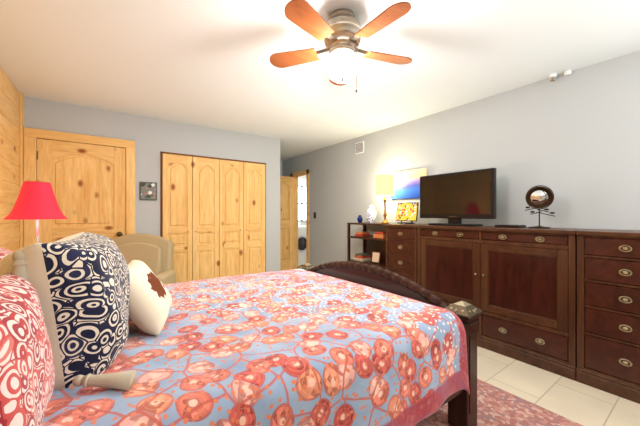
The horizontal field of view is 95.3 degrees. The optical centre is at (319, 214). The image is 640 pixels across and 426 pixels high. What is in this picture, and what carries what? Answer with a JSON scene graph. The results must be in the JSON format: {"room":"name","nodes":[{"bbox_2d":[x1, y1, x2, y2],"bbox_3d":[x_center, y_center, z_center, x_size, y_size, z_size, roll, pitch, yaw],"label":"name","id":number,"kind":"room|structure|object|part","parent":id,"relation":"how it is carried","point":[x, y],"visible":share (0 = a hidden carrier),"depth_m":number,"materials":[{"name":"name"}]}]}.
{"room":"bedroom","nodes":[
{"label":"bedroom","id":0,"kind":"room"},
{"bbox_2d":[0,67,19,251],"bbox_3d":[-1.521,-0.010,0.749,0.120,2.460,5.840,0,0,-36],"label":"wall","id":1,"kind":"structure","parent":0,"point":[9,153],"depth_m":2.67,"materials":[{"name":"brown wood"}]},
{"bbox_2d":[20,93,23,248],"bbox_3d":[-3.081,-0.010,3.014,0.018,2.460,0.100,0,0,-36],"label":"trim","id":2,"kind":"structure","parent":1,"relation":"attached to","point":[21,160],"depth_m":2.98,"materials":[{"name":"brown wood"}]},
{"bbox_2d":[24,96,273,271],"bbox_3d":[-2.021,-0.010,3.921,3.040,2.460,0.120,0,0,-36],"label":"wall","id":3,"kind":"structure","parent":0,"point":[152,138],"depth_m":3.75,"materials":[{"name":"grey paint"}]},
{"bbox_2d":[24,127,134,246],"bbox_3d":[-2.673,0.158,3.305,0.980,2.125,0.109,0,0,-36],"label":"door","id":4,"kind":"structure","parent":3,"relation":"attached to","point":[90,179],"depth_m":3.32,"materials":[{"name":"brown wood"}]},
{"bbox_2d":[140,182,156,199],"bbox_3d":[-2.185,-0.295,3.713,0.190,0.230,0.021,0,0,-36],"label":"picture","id":5,"kind":"object","parent":3,"relation":"attached to","point":[148,190],"visible":1,"depth_m":3.71,"materials":[{"name":"grey"}]},
{"bbox_2d":[160,151,265,282],"bbox_3d":[-1.456,0.200,4.216,1.500,2.040,0.066,0,0,-36],"label":"closet doors","id":6,"kind":"structure","parent":3,"relation":"attached to","point":[212,217],"depth_m":4.17,"materials":[{"name":"brown wood"}]},
{"bbox_2d":[274,139,279,270],"bbox_3d":[-1.222,-0.010,5.509,0.120,2.460,1.750,0,0,-36],"label":"wall","id":7,"kind":"structure","parent":0,"point":[276,204],"depth_m":4.80,"materials":[{"name":"grey paint"}]},
{"bbox_2d":[280,160,282,175],"bbox_3d":[-1.272,-0.010,6.480,1.180,2.460,0.120,0,0,-36],"label":"wall","id":8,"kind":"structure","parent":0,"point":[281,167],"depth_m":6.69,"materials":[{"name":"grey paint"}]},
{"bbox_2d":[298,177,305,225],"bbox_3d":[-0.508,-0.010,7.684,1.470,2.460,0.130,0,0,-36],"label":"wall","id":9,"kind":"structure","parent":0,"point":[302,200],"depth_m":7.63,"materials":[{"name":"white paint"}]},
{"bbox_2d":[0,0,639,159],"bbox_3d":[0.359,-1.290,3.419,6.300,0.100,7.950,0,0,-36],"label":"ceiling","id":10,"kind":"structure","parent":0,"point":[205,63],"depth_m":2.29,"materials":[{"name":"white paint"}]},
{"bbox_2d":[270,0,411,92],"bbox_3d":[0.164,-0.995,1.799,0.958,0.489,0.917,0,0,-36],"label":"ceiling fan","id":11,"kind":"object","parent":10,"relation":"hanging from","point":[341,32],"visible":1,"depth_m":1.74,"materials":[{"name":"brown wood"}]},
{"bbox_3d":[0.140,-0.919,1.832,0.206,0.172,0.206,0,0,-36],"label":"globe","id":12,"kind":"part","parent":11,"relation":"part of","materials":[{"name":"white glass"}]},
{"bbox_2d":[548,73,556,81],"bbox_3d":[2.063,-1.210,2.587,0.060,0.059,0.060,0,0,-36],"label":"detector","id":13,"kind":"object","parent":10,"relation":"attached to","point":[552,76],"visible":0.96,"depth_m":2.58,"materials":[{"name":"white paint"}]},
{"bbox_2d":[564,70,571,75],"bbox_3d":[2.143,-1.224,2.521,0.051,0.030,0.052,0,0,-36],"label":"detector","id":14,"kind":"object","parent":10,"relation":"attached to","point":[567,72],"visible":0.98,"depth_m":2.51,"materials":[{"name":"white paint"}]},
{"bbox_2d":[283,50,639,266],"bbox_3d":[1.317,-0.010,3.818,0.120,2.460,7.470,0,0,-36],"label":"wall","id":15,"kind":"structure","parent":0,"point":[572,141],"depth_m":2.85,"materials":[{"name":"grey paint"}]},
{"bbox_2d":[280,176,293,270],"bbox_3d":[-0.797,0.203,6.124,0.540,2.010,0.035,0,0,-36],"label":"door","id":16,"kind":"structure","parent":15,"relation":"in","point":[286,222],"depth_m":6.18,"materials":[{"name":"brown wood"}]},
{"bbox_2d":[290,169,308,268],"bbox_3d":[-0.382,0.163,6.144,0.136,2.115,0.720,0,0,-36],"label":"door frame","id":17,"kind":"structure","parent":15,"relation":"attached to","point":[304,173],"depth_m":6.34,"materials":[{"name":"brown wood"}]},
{"bbox_2d":[355,141,363,153],"bbox_3d":[0.628,-1.060,4.647,0.020,0.180,0.200,0,0,-36],"label":"air vent","id":18,"kind":"object","parent":15,"relation":"in","point":[359,147],"visible":1,"depth_m":4.64,"materials":[{"name":"white metal"}]},
{"bbox_2d":[391,168,426,198],"bbox_3d":[1.173,-0.395,3.887,0.028,0.370,0.570,0,0,-36],"label":"framed picture","id":19,"kind":"object","parent":15,"relation":"attached to","point":[406,184],"visible":0.69,"depth_m":3.88},
{"bbox_2d":[298,266,639,425],"bbox_3d":[0.359,1.270,3.419,6.300,0.100,7.950,0,0,-36],"label":"floor","id":20,"kind":"structure","parent":0,"point":[578,402],"depth_m":1.99,"materials":[{"name":"tile"}]},
{"bbox_2d":[111,233,175,284],"bbox_3d":[-2.042,0.723,3.153,0.800,0.995,0.865,0,0,-16],"label":"armchair","id":21,"kind":"object","parent":20,"relation":"on","point":[154,254],"visible":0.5,"depth_m":3.32,"materials":[{"name":"beige fabric"}]},
{"bbox_2d":[298,222,305,265],"bbox_3d":[-0.598,0.710,7.152,0.600,1.019,0.605,0,0,-36],"label":"washer","id":22,"kind":"object","parent":20,"relation":"on","point":[301,245],"visible":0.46,"depth_m":6.92,"materials":[{"name":"white paint"}]},
{"bbox_2d":[347,222,402,268],"bbox_3d":[0.787,0.672,4.120,0.359,1.095,0.820,0,0,-36],"label":"etagere shelf","id":23,"kind":"object","parent":20,"relation":"on","point":[374,250],"visible":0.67,"depth_m":4.21,"materials":[{"name":"brown wood"}]},
{"bbox_2d":[357,215,362,222],"bbox_3d":[0.596,0.067,4.351,0.084,0.115,0.084,0,0,-36],"label":"jar","id":24,"kind":"object","parent":23,"relation":"on","point":[359,219],"visible":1,"depth_m":4.33,"materials":[{"name":"blue ceramic"}]},
{"bbox_2d":[366,205,375,222],"bbox_3d":[0.736,-0.006,4.193,0.150,0.260,0.150,0,0,-36],"label":"ginger jar","id":25,"kind":"object","parent":23,"relation":"on","point":[370,214],"visible":0.98,"depth_m":4.14,"materials":[{"name":"white ceramic"}]},
{"bbox_2d":[376,174,393,223],"bbox_3d":[0.889,-0.212,3.983,0.250,0.672,0.250,0,0,-36],"label":"lamp","id":26,"kind":"object","parent":23,"relation":"on","point":[384,185],"visible":1,"depth_m":3.89,"materials":[{"name":"beige fabric"}]},
{"bbox_2d":[384,223,428,282],"bbox_3d":[1.121,0.670,3.553,0.485,1.100,0.451,0,0,-36],"label":"chest","id":27,"kind":"object","parent":20,"relation":"on","point":[401,249],"visible":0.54,"depth_m":3.40,"materials":[{"name":"brown wood"}]},
{"bbox_2d":[396,202,418,223],"bbox_3d":[1.110,-0.013,3.662,0.185,0.269,0.281,0,0,-36],"label":"framed picture","id":28,"kind":"object","parent":27,"relation":"on","point":[407,211],"visible":0.94,"depth_m":3.63,"materials":[{"name":"multicoloured plastic"}]},
{"bbox_2d":[414,379,582,425],"bbox_3d":[-0.145,1.214,1.773,2.550,0.012,2.440,0,0,-36],"label":"rug","id":29,"kind":"object","parent":20,"relation":"on","point":[496,406],"depth_m":1.77,"materials":[{"name":"pink carpet"}]},
{"bbox_2d":[0,232,482,425],"bbox_3d":[-0.553,0.643,1.630,2.422,1.126,1.947,0,0,-36],"label":"bed","id":30,"kind":"object","parent":29,"relation":"on","point":[96,330],"visible":1,"depth_m":1.04,"materials":[{"name":"multicoloured fabric"}]},
{"bbox_2d":[108,259,172,335],"bbox_3d":[-0.820,0.370,1.358,0.138,0.340,0.420,-34,12,-19],"label":"pillow","id":31,"kind":"object","parent":30,"relation":"on","point":[149,302],"depth_m":1.23,"materials":[{"name":"white fabric"}]},
{"bbox_2d":[416,225,587,380],"bbox_3d":[1.654,0.670,2.818,0.487,1.100,1.361,0,0,-36],"label":"tv console","id":32,"kind":"object","parent":20,"relation":"on","point":[517,287],"visible":0.77,"depth_m":2.47,"materials":[{"name":"brown wood"}]},
{"bbox_2d":[420,168,495,225],"bbox_3d":[1.440,-0.163,3.123,0.200,0.564,0.820,0,0,-36],"label":"tv","id":33,"kind":"object","parent":32,"relation":"on","point":[455,198],"visible":1,"depth_m":3.04,"materials":[{"name":"black plastic"}]},
{"bbox_2d":[495,224,525,227],"bbox_3d":[1.763,0.108,2.703,0.170,0.021,0.200,0,0,-36],"label":"cable box","id":34,"kind":"object","parent":32,"relation":"on","point":[511,226],"visible":1,"depth_m":2.63,"materials":[{"name":"black plastic"}]},
{"bbox_2d":[525,185,554,228],"bbox_3d":[1.888,-0.065,2.505,0.156,0.368,0.218,0,0,-36],"label":"mirror","id":35,"kind":"object","parent":32,"relation":"on","point":[539,197],"visible":1,"depth_m":2.50,"materials":[{"name":"brown metal"}]},
{"bbox_2d":[576,229,639,403],"bbox_3d":[2.328,0.670,1.892,0.485,1.100,0.926,0,0,-36],"label":"chest","id":36,"kind":"object","parent":20,"relation":"on","point":[608,310],"visible":1,"depth_m":2.00,"materials":[{"name":"brown wood"}]},
{"bbox_3d":[-2.172,0.870,2.217,0.521,0.700,0.610,0,0,-36],"label":"nightstand","id":37,"kind":"object","parent":20,"relation":"on","visible":0},
{"bbox_2d":[3,180,67,242],"bbox_3d":[-2.221,0.123,2.292,0.370,0.792,0.370,0,0,-36],"label":"lamp","id":38,"kind":"object","parent":37,"relation":"on","point":[36,200],"visible":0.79,"depth_m":2.21,"materials":[{"name":"red fabric"}]}
]}

